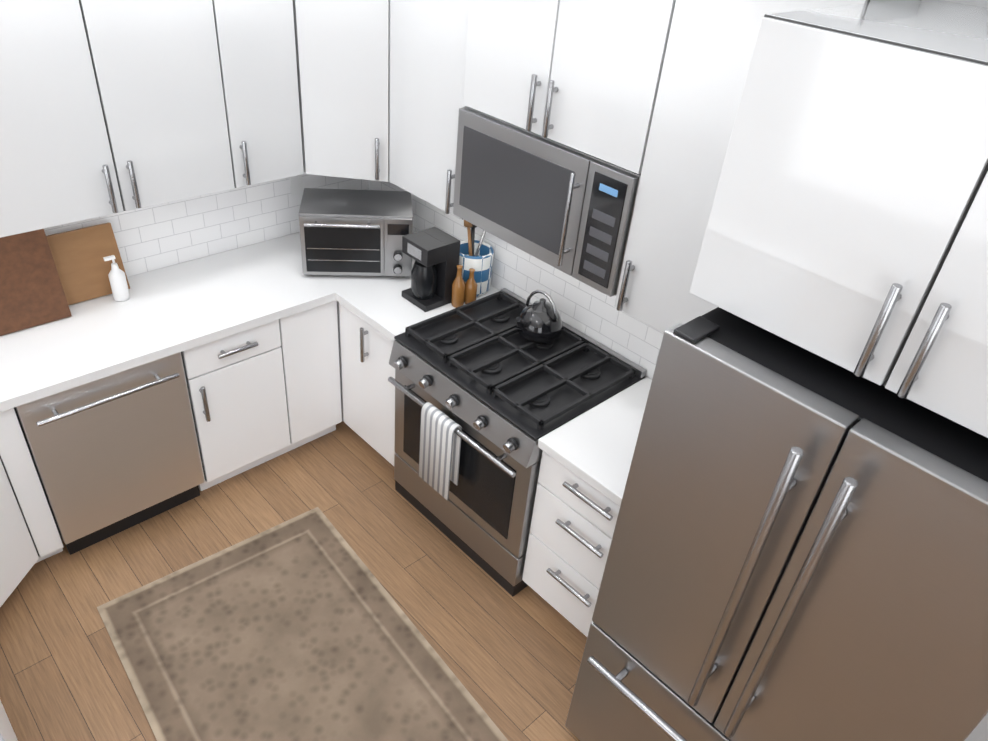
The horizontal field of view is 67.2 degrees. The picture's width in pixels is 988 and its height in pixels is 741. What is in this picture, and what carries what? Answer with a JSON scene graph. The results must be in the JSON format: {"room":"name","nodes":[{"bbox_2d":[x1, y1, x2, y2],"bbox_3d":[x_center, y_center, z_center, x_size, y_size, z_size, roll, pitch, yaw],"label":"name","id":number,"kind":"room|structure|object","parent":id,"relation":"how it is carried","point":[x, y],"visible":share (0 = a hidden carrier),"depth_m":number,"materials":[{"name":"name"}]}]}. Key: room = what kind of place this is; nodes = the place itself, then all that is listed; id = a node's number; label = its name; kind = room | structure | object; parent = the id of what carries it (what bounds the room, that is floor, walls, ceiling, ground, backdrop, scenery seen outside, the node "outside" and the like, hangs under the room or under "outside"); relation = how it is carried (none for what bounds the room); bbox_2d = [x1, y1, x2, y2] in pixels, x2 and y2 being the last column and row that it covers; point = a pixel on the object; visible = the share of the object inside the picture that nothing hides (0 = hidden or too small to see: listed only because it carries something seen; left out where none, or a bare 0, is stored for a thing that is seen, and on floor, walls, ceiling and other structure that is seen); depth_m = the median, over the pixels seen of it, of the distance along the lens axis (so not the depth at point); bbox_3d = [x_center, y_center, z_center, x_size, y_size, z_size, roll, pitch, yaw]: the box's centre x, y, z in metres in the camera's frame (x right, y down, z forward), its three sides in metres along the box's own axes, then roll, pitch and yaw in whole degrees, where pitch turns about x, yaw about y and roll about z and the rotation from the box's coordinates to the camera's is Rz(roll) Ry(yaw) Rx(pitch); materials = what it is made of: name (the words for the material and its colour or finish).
{"room":"kitchen","nodes":[
{"label":"kitchen","id":0,"kind":"room"},
{"bbox_2d":[132,232,297,275],"bbox_3d":[-2.975,-0.289,2.150,6.210,2.860,0.120,-25,45,-37],"label":"wall","id":1,"kind":"structure","parent":0,"point":[297,232],"depth_m":3.69,"materials":[{"name":"white paint"}]},
{"bbox_2d":[0,0,239,237],"bbox_3d":[-1.541,-1.149,2.752,0.946,1.080,0.340,-25,45,-37],"label":"upper cabinet","id":2,"kind":"object","parent":1,"relation":"attached to","point":[108,107],"depth_m":2.75,"materials":[{"name":"white wood"}]},
{"bbox_2d":[44,172,367,276],"bbox_3d":[-1.674,-0.650,3.311,2.710,0.515,0.008,-25,45,-37],"label":"tile backsplash","id":3,"kind":"structure","parent":1,"relation":"attached to","point":[151,238],"depth_m":3.60,"materials":[{"name":"white tile"}]},
{"bbox_2d":[290,175,302,195],"bbox_3d":[-1.020,-0.959,3.837,0.070,0.110,0.004,-25,45,-37],"label":"outlet","id":4,"kind":"object","parent":3,"relation":"attached to","point":[296,185],"visible":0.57,"depth_m":3.84,"materials":[{"name":"white plastic"}]},
{"bbox_2d":[220,0,303,186],"bbox_3d":[-1.073,-1.369,3.136,0.342,1.080,0.340,-25,45,-37],"label":"upper cabinet","id":5,"kind":"object","parent":1,"relation":"attached to","point":[260,48],"depth_m":3.12,"materials":[{"name":"white wood"}]},
{"bbox_2d":[0,421,586,740],"bbox_3d":[-0.716,2.534,1.026,6.460,0.100,7.090,-25,45,-37],"label":"floor","id":6,"kind":"structure","parent":0,"point":[513,663],"depth_m":3.16,"materials":[{"name":"brown wood"}]},
{"bbox_2d":[0,436,55,543],"bbox_3d":[-1.610,0.776,2.564,0.418,0.874,0.457,-25,45,-37],"label":"base cabinet","id":7,"kind":"object","parent":6,"relation":"on","point":[24,505],"depth_m":2.89,"materials":[{"name":"white wood"}]},
{"bbox_2d":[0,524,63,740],"bbox_3d":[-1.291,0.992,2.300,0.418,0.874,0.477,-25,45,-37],"label":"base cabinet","id":8,"kind":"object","parent":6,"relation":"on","point":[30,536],"depth_m":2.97,"materials":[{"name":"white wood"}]},
{"bbox_2d":[14,352,203,554],"bbox_3d":[-1.754,0.246,3.305,0.611,0.872,0.677,-25,45,-37],"label":"dishwasher","id":9,"kind":"object","parent":6,"relation":"on","point":[113,454],"visible":0.69,"depth_m":3.10,"materials":[{"name":"silver metal"}]},
{"bbox_2d":[180,300,341,490],"bbox_3d":[-1.264,-0.003,3.732,0.772,0.874,0.672,-25,45,-37],"label":"base cabinet","id":10,"kind":"object","parent":6,"relation":"on","point":[260,394],"visible":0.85,"depth_m":3.52,"materials":[{"name":"white wood"}]},
{"bbox_2d":[0,232,414,411],"bbox_3d":[-1.655,-0.016,3.030,3.430,0.200,0.920,-25,45,-37],"label":"countertop","id":11,"kind":"structure","parent":10,"relation":"on","point":[160,313],"depth_m":3.25,"materials":[{"name":"white stone"}]},
{"bbox_2d":[0,222,129,335],"bbox_3d":[-1.843,-0.422,3.068,0.600,0.389,0.189,-25,45,-37],"label":"cutting boards","id":12,"kind":"object","parent":11,"relation":"on","point":[44,278],"visible":0.86,"depth_m":3.06,"materials":[{"name":"brown wood"}]},
{"bbox_2d":[103,255,129,301],"bbox_3d":[-1.637,-0.403,3.229,0.068,0.207,0.066,-25,45,-37],"label":"soap bottle","id":13,"kind":"object","parent":11,"relation":"on","point":[118,282],"visible":1,"depth_m":3.22,"materials":[{"name":"white plastic"}]},
{"bbox_2d":[299,188,412,276],"bbox_3d":[-0.666,-0.658,3.634,0.520,0.325,0.370,0,35,-8],"label":"toaster oven","id":14,"kind":"object","parent":11,"relation":"on","point":[352,232],"visible":0.96,"depth_m":3.51,"materials":[{"name":"silver metal"}]},
{"bbox_2d":[97,507,507,740],"bbox_3d":[-0.734,1.205,2.834,1.000,0.008,1.600,-22,43,-34],"label":"rug","id":15,"kind":"object","parent":6,"relation":"on","point":[301,627],"visible":1,"depth_m":2.94,"materials":[{"name":"beige fabric"}]},
{"bbox_2d":[337,301,394,465],"bbox_3d":[-0.616,-0.131,4.011,0.672,0.874,1.122,-25,45,-37],"label":"base cabinet","id":16,"kind":"object","parent":6,"relation":"on","point":[367,371],"visible":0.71,"depth_m":3.63,"materials":[{"name":"white wood"}]},
{"bbox_2d":[368,285,499,341],"bbox_3d":[-0.341,-0.350,3.561,0.660,0.040,0.442,-25,45,-37],"label":"countertop","id":17,"kind":"structure","parent":16,"relation":"on","point":[391,322],"depth_m":3.36,"materials":[{"name":"white stone"}]},
{"bbox_2d":[402,227,459,311],"bbox_3d":[-0.294,-0.467,3.427,0.192,0.310,0.180,-25,45,-37],"label":"coffee maker","id":18,"kind":"object","parent":17,"relation":"on","point":[433,253],"visible":0.96,"depth_m":3.37,"materials":[{"name":"black plastic"}]},
{"bbox_2d":[451,265,476,307],"bbox_3d":[-0.135,-0.398,3.446,0.126,0.202,0.059,-15,40,-28],"label":"oil bottles","id":19,"kind":"object","parent":17,"relation":"on","point":[463,292],"visible":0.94,"depth_m":3.44,"materials":[{"name":"orange glass"}]},
{"bbox_2d":[459,220,493,296],"bbox_3d":[-0.096,-0.560,3.511,0.190,0.401,0.190,-25,45,-37],"label":"utensil crock","id":20,"kind":"object","parent":17,"relation":"on","point":[477,255],"visible":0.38,"depth_m":3.50,"materials":[{"name":"blue ceramic"}]},
{"bbox_2d":[388,288,645,596],"bbox_3d":[0.043,0.307,3.405,0.727,0.957,0.860,-25,45,-37],"label":"range","id":21,"kind":"object","parent":6,"relation":"on","point":[494,384],"visible":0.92,"depth_m":3.13,"materials":[{"name":"silver metal"}]},
{"bbox_2d":[419,402,461,500],"bbox_3d":[-0.232,0.343,3.170,0.056,0.400,0.200,-25,45,-37],"label":"towel","id":22,"kind":"object","parent":21,"relation":"hanging from","point":[439,451],"visible":0.98,"depth_m":3.13,"materials":[{"name":"fabric"}]},
{"bbox_2d":[516,290,561,342],"bbox_3d":[0.185,-0.242,3.191,0.250,0.207,0.200,-25,45,-37],"label":"kettle","id":23,"kind":"object","parent":21,"relation":"on","point":[540,321],"visible":0.98,"depth_m":3.16,"materials":[{"name":"silver"}]},
{"bbox_2d":[522,451,619,636],"bbox_3d":[0.538,0.653,3.054,0.672,0.874,0.525,-25,45,-37],"label":"base cabinet","id":24,"kind":"object","parent":6,"relation":"on","point":[573,521],"visible":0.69,"depth_m":2.87,"materials":[{"name":"white wood"}]},
{"bbox_2d":[538,377,651,505],"bbox_3d":[0.581,0.276,2.797,0.660,0.040,0.525,-25,45,-37],"label":"countertop","id":25,"kind":"structure","parent":24,"relation":"on","point":[593,447],"depth_m":2.75,"materials":[{"name":"white stone"}]},
{"bbox_2d":[565,307,987,740],"bbox_3d":[0.953,0.690,2.255,1.009,1.792,0.910,-25,45,-37],"label":"refrigerator","id":26,"kind":"object","parent":6,"relation":"on","point":[798,550],"visible":0.98,"depth_m":1.71,"materials":[{"name":"silver metal"}]},
{"bbox_2d":[491,0,987,740],"bbox_3d":[1.709,0.241,2.074,0.120,2.860,7.090,-25,45,-37],"label":"wall","id":27,"kind":"structure","parent":0,"point":[978,732],"depth_m":2.56,"materials":[{"name":"white paint"}]},
{"bbox_2d":[293,0,389,181],"bbox_3d":[-0.637,-1.467,3.340,0.590,1.080,0.615,-25,45,-37],"label":"upper cabinet","id":28,"kind":"object","parent":27,"relation":"attached to","point":[343,58],"visible":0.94,"depth_m":3.22,"materials":[{"name":"white wood"}]},
{"bbox_2d":[390,0,462,219],"bbox_3d":[-0.155,-1.253,3.103,0.320,1.080,0.507,-25,45,-37],"label":"upper cabinet","id":29,"kind":"object","parent":27,"relation":"attached to","point":[425,35],"depth_m":3.07,"materials":[{"name":"white wood"}]},
{"bbox_2d":[368,180,663,378],"bbox_3d":[0.184,-0.516,3.390,0.008,0.515,2.520,-25,45,-37],"label":"tile backsplash","id":30,"kind":"structure","parent":27,"relation":"attached to","point":[590,311],"depth_m":3.34,"materials":[{"name":"white tile"}]},
{"bbox_2d":[458,0,673,175],"bbox_3d":[0.325,-1.148,2.553,0.350,0.645,0.864,-25,45,-37],"label":"upper cabinet","id":31,"kind":"object","parent":27,"relation":"attached to","point":[650,92],"depth_m":2.45,"materials":[{"name":"white wood"}]},
{"bbox_2d":[453,106,640,296],"bbox_3d":[0.254,-0.688,2.845,0.419,0.447,0.860,-25,45,-37],"label":"over-the-range microwave","id":32,"kind":"object","parent":31,"relation":"attached to","point":[563,208],"visible":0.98,"depth_m":2.69,"materials":[{"name":"silver metal"}]},
{"bbox_2d":[614,0,890,332],"bbox_3d":[0.781,-0.627,2.297,0.350,1.130,0.529,-25,45,-37],"label":"upper cabinet","id":33,"kind":"object","parent":27,"relation":"attached to","point":[710,46],"depth_m":2.23,"materials":[{"name":"white wood"}]},
{"bbox_2d":[689,0,987,437],"bbox_3d":[1.116,-0.343,1.605,0.882,0.650,0.970,-25,45,-37],"label":"upper cabinet","id":34,"kind":"object","parent":27,"relation":"attached to","point":[847,227],"visible":1,"depth_m":1.45,"materials":[{"name":"white wood"}]}
]}

